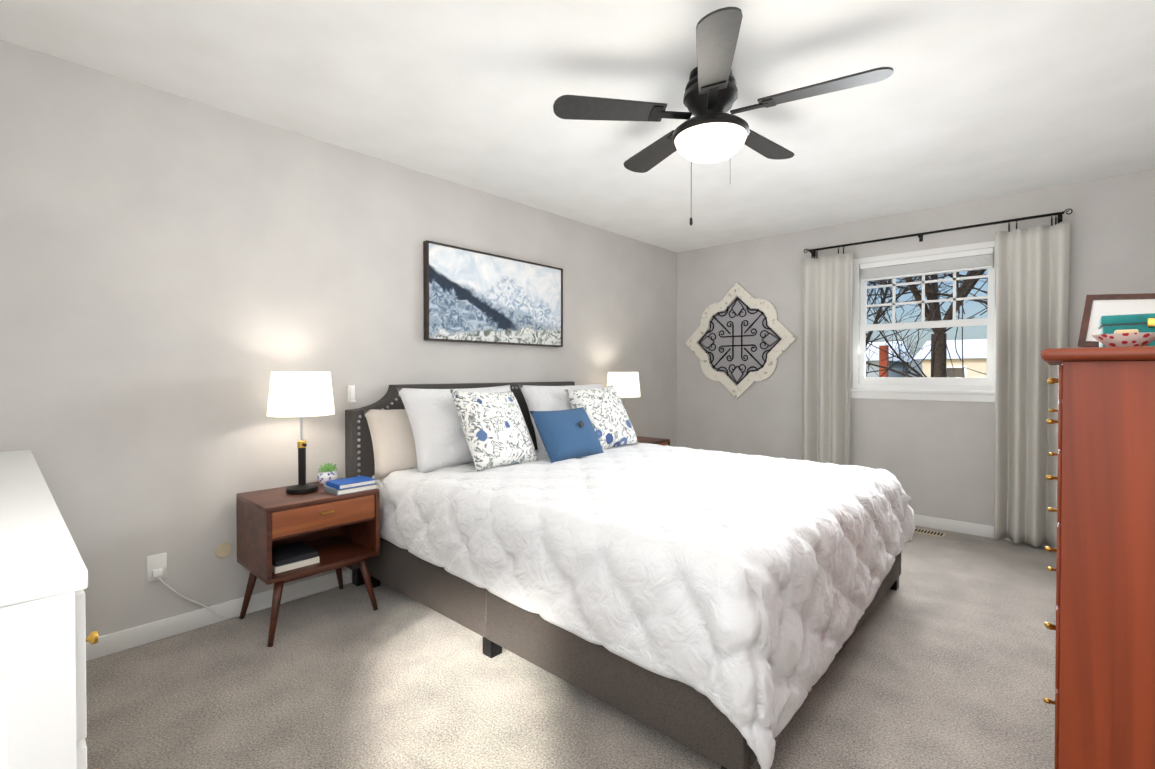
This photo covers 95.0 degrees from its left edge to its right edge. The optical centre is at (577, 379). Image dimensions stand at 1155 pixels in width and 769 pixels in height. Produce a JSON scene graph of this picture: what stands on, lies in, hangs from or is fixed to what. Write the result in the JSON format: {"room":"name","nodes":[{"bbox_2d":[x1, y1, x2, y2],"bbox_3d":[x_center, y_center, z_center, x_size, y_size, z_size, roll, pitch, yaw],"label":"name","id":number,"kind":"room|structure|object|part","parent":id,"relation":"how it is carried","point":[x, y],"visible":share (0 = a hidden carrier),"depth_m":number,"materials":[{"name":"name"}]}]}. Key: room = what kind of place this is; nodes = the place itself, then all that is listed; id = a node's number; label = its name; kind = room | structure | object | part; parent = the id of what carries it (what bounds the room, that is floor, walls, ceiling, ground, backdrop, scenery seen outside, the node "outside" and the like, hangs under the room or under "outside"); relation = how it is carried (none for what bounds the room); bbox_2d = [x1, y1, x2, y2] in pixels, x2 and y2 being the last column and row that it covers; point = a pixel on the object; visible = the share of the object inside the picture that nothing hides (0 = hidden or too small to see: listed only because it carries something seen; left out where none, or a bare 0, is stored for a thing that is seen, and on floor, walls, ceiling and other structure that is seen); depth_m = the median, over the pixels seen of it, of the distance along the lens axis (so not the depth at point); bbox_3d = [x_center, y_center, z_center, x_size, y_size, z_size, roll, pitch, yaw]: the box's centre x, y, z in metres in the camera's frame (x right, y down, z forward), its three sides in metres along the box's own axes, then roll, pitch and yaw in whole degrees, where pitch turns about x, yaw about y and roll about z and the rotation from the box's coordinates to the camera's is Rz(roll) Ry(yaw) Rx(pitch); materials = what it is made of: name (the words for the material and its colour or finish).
{"room":"bedroom","nodes":[
{"label":"bedroom","id":0,"kind":"room"},
{"bbox_2d":[280,587,334,603],"bbox_3d":[-1.434,1.140,2.807,0.038,0.007,0.272,1,1,42],"label":"baseboard","id":1,"kind":"structure","parent":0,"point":[332,587],"depth_m":2.80,"materials":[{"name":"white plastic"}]},
{"bbox_3d":[-1.591,1.009,2.619,0.020,0.286,0.773,1,1,42],"label":"cord","id":2,"kind":"part","parent":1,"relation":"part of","materials":[{"name":"white plastic"}]},
{"bbox_2d":[0,40,676,636],"bbox_3d":[-0.778,-0.078,3.633,0.120,2.440,5.520,1,1,42],"label":"wall","id":3,"kind":"structure","parent":0,"point":[182,278],"depth_m":2.48,"materials":[{"name":"paint"}]},
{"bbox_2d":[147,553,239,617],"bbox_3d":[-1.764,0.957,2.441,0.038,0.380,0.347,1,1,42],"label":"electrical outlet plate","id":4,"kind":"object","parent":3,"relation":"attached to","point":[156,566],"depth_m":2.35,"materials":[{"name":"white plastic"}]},
{"bbox_2d":[86,568,351,660],"bbox_3d":[-0.729,1.100,3.602,0.014,0.085,5.280,1,1,42],"label":"baseboard","id":5,"kind":"structure","parent":3,"relation":"attached to","point":[118,641],"depth_m":2.45,"materials":[{"name":"white wood"}]},
{"bbox_2d":[215,542,232,557],"bbox_3d":[-1.695,0.821,2.538,0.008,0.072,0.072,1,1,42],"label":"jack","id":6,"kind":"object","parent":3,"relation":"attached to","point":[223,550],"visible":1,"depth_m":2.53,"materials":[{"name":"beige plastic"}]},
{"bbox_2d":[347,385,355,401],"bbox_3d":[-1.270,0.083,2.981,0.030,0.095,0.040,1,1,42],"label":"light switch","id":7,"kind":"object","parent":3,"relation":"attached to","point":[350,393],"visible":1,"depth_m":2.97,"materials":[{"name":"white plastic"}]},
{"bbox_2d":[423,240,562,346],"bbox_3d":[-0.541,-0.559,3.763,0.044,0.620,1.220,1,1,42],"label":"picture","id":8,"kind":"object","parent":3,"relation":"attached to","point":[472,296],"visible":1,"depth_m":3.67,"materials":[{"name":"fabric"}]},
{"bbox_2d":[85,525,1056,768],"bbox_3d":[0.581,1.207,2.416,3.790,0.100,5.520,1,1,42],"label":"floor","id":9,"kind":"structure","parent":0,"point":[945,658],"depth_m":1.95,"materials":[{"name":"carpet"}]},
{"bbox_2d":[0,450,98,768],"bbox_3d":[-1.602,0.727,1.235,1.855,0.889,0.577,1,1,42],"label":"dresser","id":10,"kind":"object","parent":9,"relation":"on","point":[44,639],"visible":1,"depth_m":0.78,"materials":[{"name":"white paint"}]},
{"bbox_2d":[236,478,379,646],"bbox_3d":[-1.312,0.854,2.596,0.428,0.607,0.510,1,1,42],"label":"nightstand","id":11,"kind":"object","parent":9,"relation":"on","point":[283,537],"visible":0.98,"depth_m":2.48,"materials":[{"name":"brown wood"}]},
{"bbox_2d":[267,372,334,494],"bbox_3d":[-1.347,0.257,2.586,0.296,0.585,0.296,1,1,42],"label":"lamp","id":12,"kind":"object","parent":11,"relation":"on","point":[301,395],"visible":1,"depth_m":2.48,"materials":[{"name":"black metal"},{"name":"gold metal"},{"name":"white fabric"}]},
{"bbox_3d":[-1.347,0.069,2.584,0.296,0.210,0.296,1,1,42],"label":"lamp shade","id":13,"kind":"part","parent":12,"relation":"part of","materials":[{"name":"white fabric"}]},
{"bbox_3d":[-1.347,0.211,2.586,0.032,0.174,0.032,1,1,42],"label":"rod","id":14,"kind":"part","parent":12,"relation":"part of","materials":[{"name":"silver metal"}]},
{"bbox_3d":[-1.309,0.629,2.591,0.396,0.112,0.464,1,1,42],"label":"drawer","id":15,"kind":"part","parent":11,"relation":"part of","materials":[{"name":"brown wood"}]},
{"bbox_2d":[317,463,337,484],"bbox_3d":[-1.298,0.492,2.754,0.100,0.110,0.100,1,1,42],"label":"plant","id":16,"kind":"object","parent":11,"relation":"on","point":[328,472],"visible":0.94,"depth_m":2.72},
{"bbox_3d":[-1.158,0.617,2.453,0.012,0.010,0.060,1,1,42],"label":"handle","id":17,"kind":"part","parent":11,"relation":"part of","materials":[{"name":"gold metal"}]},
{"bbox_2d":[324,476,377,495],"bbox_3d":[-1.124,0.525,2.623,0.155,0.048,0.200,1,1,42],"label":"books","id":18,"kind":"object","parent":11,"relation":"on","point":[338,487],"visible":0.96,"depth_m":2.58,"materials":[{"name":"blue paper"}]},
{"bbox_2d":[345,381,914,768],"bbox_3d":[0.292,0.593,2.926,2.391,1.114,2.106,1,1,42],"label":"bed","id":19,"kind":"object","parent":9,"relation":"on","point":[718,607],"visible":1,"depth_m":2.07,"materials":[{"name":"grey fabric"}]},
{"bbox_3d":[0.286,0.636,2.932,2.190,0.220,1.940,1,1,42],"label":"mattress","id":20,"kind":"part","parent":19,"relation":"part of","materials":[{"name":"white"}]},
{"bbox_2d":[363,409,417,479],"bbox_3d":[-0.907,0.349,3.080,0.226,0.371,0.629,1,1,42],"label":"pillow","id":21,"kind":"object","parent":19,"relation":"on","point":[389,448],"depth_m":2.91,"materials":[{"name":"beige fabric"}]},
{"bbox_2d":[397,385,510,472],"bbox_3d":[-0.651,0.273,3.197,0.284,0.457,0.870,1,1,42],"label":"pillow","id":22,"kind":"object","parent":19,"relation":"on","point":[430,434],"depth_m":2.94,"materials":[{"name":"white fabric"}]},
{"bbox_3d":[-0.569,0.534,3.694,0.082,1.015,2.070,1,1,42],"label":"headboard","id":23,"kind":"part","parent":19,"relation":"part of","materials":[{"name":"grey fabric"}]},
{"bbox_2d":[519,383,601,452],"bbox_3d":[-0.033,0.264,3.879,0.280,0.457,0.867,1,1,42],"label":"pillow","id":24,"kind":"object","parent":19,"relation":"on","point":[537,398],"depth_m":3.70,"materials":[{"name":"white"}]},
{"bbox_2d":[530,407,603,462],"bbox_3d":[-0.057,0.346,3.362,0.231,0.305,0.500,1,1,42],"label":"pillow","id":25,"kind":"object","parent":19,"relation":"on","point":[566,435],"depth_m":3.26,"materials":[{"name":"blue fabric"}]},
{"bbox_2d":[636,436,669,445],"bbox_3d":[0.485,0.829,4.577,0.428,0.607,0.510,1,1,42],"label":"nightstand","id":26,"kind":"object","parent":9,"relation":"on","point":[658,441],"visible":0.06,"depth_m":4.57,"materials":[{"name":"brown wood"}]},
{"bbox_2d":[607,372,640,405],"bbox_3d":[0.387,0.233,4.497,0.296,0.585,0.296,1,1,42],"label":"lamp","id":27,"kind":"object","parent":26,"relation":"on","point":[625,384],"visible":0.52,"depth_m":4.37,"materials":[{"name":"white fabric"}]},
{"bbox_2d":[914,528,945,536],"bbox_3d":[2.574,1.135,3.935,0.260,0.007,0.110,1,1,42],"label":"floor vent","id":28,"kind":"object","parent":9,"relation":"in","point":[943,535],"depth_m":3.90,"materials":[{"name":"beige plastic"}]},
{"bbox_3d":[2.575,1.132,3.934,0.232,0.002,0.080,1,1,42],"label":"floor air vent slots","id":29,"kind":"part","parent":28,"relation":"part of","materials":[{"name":"beige metal"}]},
{"bbox_2d":[1041,346,1154,768],"bbox_3d":[1.661,0.546,1.435,0.603,1.244,0.980,1,1,42],"label":"chest","id":30,"kind":"object","parent":9,"relation":"on","point":[1104,701],"visible":1,"depth_m":1.22,"materials":[{"name":"brown wood"}]},
{"bbox_2d":[1077,293,1154,347],"bbox_3d":[1.830,-0.184,1.697,0.330,0.209,0.121,1,1,42],"label":"framed photo","id":31,"kind":"object","parent":30,"relation":"on","point":[1097,307],"visible":0.62,"depth_m":1.78,"materials":[{"name":"brown wood"}]},
{"bbox_2d":[1091,329,1154,346],"bbox_3d":[1.332,-0.097,1.286,0.122,0.045,0.122,1,1,42],"label":"bowl","id":32,"kind":"object","parent":30,"relation":"on","point":[1126,338],"visible":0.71,"depth_m":1.26,"materials":[{"name":"beige ceramic"}]},
{"bbox_2d":[1097,313,1154,346],"bbox_3d":[1.513,-0.122,1.406,0.183,0.092,0.186,1,1,42],"label":"box","id":33,"kind":"object","parent":30,"relation":"on","point":[1111,324],"visible":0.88,"depth_m":1.37,"materials":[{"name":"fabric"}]},
{"bbox_3d":[1.516,-0.156,1.409,0.183,0.025,0.178,1,1,42],"label":"lid","id":34,"kind":"part","parent":33,"relation":"part of","materials":[{"name":"fabric"}]},
{"bbox_2d":[0,0,1154,252],"bbox_3d":[0.581,-1.332,2.384,3.790,0.100,5.520,1,1,42],"label":"ceiling","id":35,"kind":"structure","parent":0,"point":[968,100],"depth_m":2.33,"materials":[{"name":"paint"}]},
{"bbox_2d":[553,7,893,121],"bbox_3d":[0.488,-1.177,2.016,1.147,0.200,0.815,1,1,42],"label":"ceiling fan","id":36,"kind":"object","parent":35,"relation":"attached to","point":[694,102],"depth_m":2.06,"materials":[{"name":"black wood"}]},
{"bbox_3d":[0.131,-1.105,2.170,0.461,0.032,0.139,0,1,-6],"label":"ceiling fan blade","id":37,"kind":"part","parent":36,"relation":"part of","materials":[{"name":"black wood"}]},
{"bbox_2d":[623,130,676,172],"bbox_3d":[0.378,-1.110,2.610,0.139,0.032,0.461,0,1,-24],"label":"blade","id":38,"kind":"object","parent":36,"relation":"attached to","point":[659,150],"depth_m":2.63,"materials":[{"name":"black wood"}]},
{"bbox_3d":[0.388,-1.098,2.199,0.171,0.022,0.090,0,1,-6],"label":"ceiling fan blade bracket","id":39,"kind":"part","parent":36,"relation":"part of","materials":[{"name":"black metal"}]},
{"bbox_2d":[672,112,749,145],"bbox_3d":[0.557,-1.043,2.220,0.316,0.072,0.316,1,1,42],"label":"light","id":40,"kind":"object","parent":36,"relation":"attached to","point":[711,118],"visible":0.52,"depth_m":2.09,"materials":[{"name":"black metal"}]},
{"bbox_2d":[689,155,692,225],"bbox_3d":[0.476,-0.825,2.216,0.013,0.370,0.013,0,1,21],"label":"pull chain","id":41,"kind":"object","parent":40,"relation":"hanging from","point":[691,221],"visible":0.88,"depth_m":2.20,"materials":[{"name":"black metal"}]},
{"bbox_2d":[675,122,746,162],"bbox_3d":[0.557,-0.965,2.221,0.296,0.085,0.296,1,1,42],"label":"globe","id":42,"kind":"object","parent":40,"relation":"attached to","point":[712,142],"visible":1,"depth_m":2.14,"materials":[{"name":"white glass"}]},
{"bbox_3d":[0.524,-1.096,2.052,0.090,0.022,0.171,0,1,12],"label":"ceiling fan blade bracket","id":43,"kind":"part","parent":36,"relation":"part of","materials":[{"name":"black metal"}]},
{"bbox_3d":[0.472,-1.100,1.798,0.139,0.032,0.461,0,1,12],"label":"ceiling fan blade","id":44,"kind":"part","parent":36,"relation":"part of","materials":[{"name":"grey wood"}]},
{"bbox_3d":[0.706,-1.097,2.137,0.171,0.022,0.090,0,1,30],"label":"ceiling fan blade bracket","id":45,"kind":"part","parent":36,"relation":"part of","materials":[{"name":"black metal"}]},
{"bbox_2d":[744,129,793,159],"bbox_3d":[0.873,-1.109,2.510,0.461,0.032,0.139,-1,1,-42],"label":"blade","id":46,"kind":"object","parent":36,"relation":"attached to","point":[769,149],"depth_m":2.53,"materials":[{"name":"black wood"}]},
{"bbox_3d":[0.931,-1.103,2.009,0.461,0.032,0.139,0,1,30],"label":"ceiling fan blade","id":47,"kind":"part","parent":36,"relation":"part of","materials":[{"name":"grey wood"}]},
{"bbox_2d":[677,169,1154,525],"bbox_3d":[2.395,-0.087,4.399,3.550,2.440,0.120,1,1,42],"label":"wall","id":48,"kind":"structure","parent":0,"point":[936,458],"depth_m":4.15,"materials":[{"name":"paint"}]},
{"bbox_2d":[686,282,796,398],"bbox_3d":[1.532,-0.366,5.075,1.120,1.120,0.030,1,1,42],"label":"artwork","id":49,"kind":"object","parent":48,"relation":"attached to","point":[740,341],"visible":1,"depth_m":5.06,"materials":[{"name":"grey"}]},
{"bbox_2d":[850,241,994,401],"bbox_3d":[2.676,-0.416,4.110,1.010,1.155,0.125,1,1,42],"label":"window","id":50,"kind":"structure","parent":48,"relation":"in","point":[977,393],"depth_m":4.11,"materials":[{"name":"white"}]},
{"bbox_3d":[2.689,-0.454,4.124,0.880,0.990,0.055,1,1,42],"label":"window sashes","id":51,"kind":"part","parent":50,"relation":"part of","materials":[{"name":"white wood"}]},
{"bbox_2d":[860,247,993,281],"bbox_3d":[2.669,-0.875,4.096,0.870,0.143,0.046,1,1,42],"label":"window blinds","id":52,"kind":"object","parent":50,"relation":"attached to","point":[970,260],"visible":0.96,"depth_m":4.05,"materials":[{"name":"white paint"}]},
{"bbox_2d":[804,209,1072,256],"bbox_3d":[2.617,-1.089,4.044,1.702,0.062,0.088,1,1,42],"label":"hardware piece","id":53,"kind":"object","parent":48,"relation":"attached to","point":[921,236],"visible":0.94,"depth_m":4.03,"materials":[{"name":"black metal"}]},
{"bbox_2d":[808,211,1063,251],"bbox_3d":[2.590,-1.098,4.014,1.620,0.017,0.018,1,1,42],"label":"curtain rod","id":54,"kind":"object","parent":53,"relation":"attached to","point":[959,228],"visible":1,"depth_m":3.91,"materials":[{"name":"black metal"}]},
{"bbox_2d":[811,249,817,258],"bbox_3d":[2.027,-1.072,4.525,0.048,0.086,0.038,1,1,42],"label":"curtain ring","id":55,"kind":"object","parent":54,"relation":"hanging from","point":[816,251],"depth_m":4.52,"materials":[{"name":"black metal"}]},
{"bbox_2d":[801,252,852,464],"bbox_3d":[2.094,0.037,4.465,0.421,2.140,0.135,1,1,42],"label":"curtain","id":56,"kind":"object","parent":55,"relation":"hanging from","point":[827,286],"visible":0.75,"depth_m":4.45,"materials":[{"name":"fabric"}]},
{"bbox_2d":[1051,213,1059,225],"bbox_3d":[3.158,-1.059,3.499,0.043,0.086,0.038,1,1,42],"label":"curtain ring","id":57,"kind":"object","parent":54,"relation":"hanging from","point":[1051,213],"depth_m":3.49,"materials":[{"name":"black metal"}]},
{"bbox_2d":[994,222,1070,548],"bbox_3d":[3.065,0.048,3.584,0.383,2.140,0.135,1,1,42],"label":"curtain","id":58,"kind":"object","parent":57,"relation":"hanging from","point":[1032,269],"visible":0.9,"depth_m":3.59,"materials":[{"name":"fabric"}]},
{"bbox_2d":[914,514,1049,546],"bbox_3d":[2.355,1.091,4.360,3.536,0.085,0.014,1,1,42],"label":"baseboard","id":59,"kind":"structure","parent":48,"relation":"attached to","point":[957,526],"depth_m":3.93,"materials":[{"name":"white wood"}]},
{"label":"outside","id":60,"kind":"structure","parent":0,"visible":0},
{"bbox_3d":[40.058,3.684,48.606,120.000,0.200,114.140,1,1,42],"label":"ground","id":61,"kind":"structure","parent":60,"visible":0},
{"bbox_2d":[878,344,888,376],"bbox_3d":[13.395,1.200,23.169,0.340,5.400,0.460,1,1,42],"label":"chimney","id":62,"kind":"object","parent":61,"relation":"on","point":[883,355],"depth_m":23.02,"materials":[{"name":"brick"}]},
{"bbox_2d":[865,341,916,376],"bbox_3d":[15.794,0.696,35.570,10.535,6.100,8.800,1,1,42],"label":"house","id":63,"kind":"structure","parent":61,"relation":"on","point":[897,366],"depth_m":31.48,"materials":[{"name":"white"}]},
{"bbox_2d":[865,269,987,377],"bbox_3d":[8.918,-4.171,11.598,14.418,16.431,14.282,1,1,42],"label":"tree","id":64,"kind":"object","parent":61,"relation":"on","point":[939,348],"depth_m":12.20,"materials":[{"name":"brown plant"}]},
{"bbox_2d":[865,273,987,376],"bbox_3d":[11.022,-3.804,20.821,12.887,15.480,15.090,1,1,42],"label":"tree","id":65,"kind":"object","parent":61,"relation":"on","point":[878,316],"depth_m":21.68,"materials":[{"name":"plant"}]},
{"bbox_2d":[914,339,986,377],"bbox_3d":[26.878,0.720,29.565,12.467,6.200,8.800,1,1,42],"label":"house","id":66,"kind":"structure","parent":61,"relation":"on","point":[975,354],"depth_m":29.66,"materials":[{"name":"beige"}]}
]}

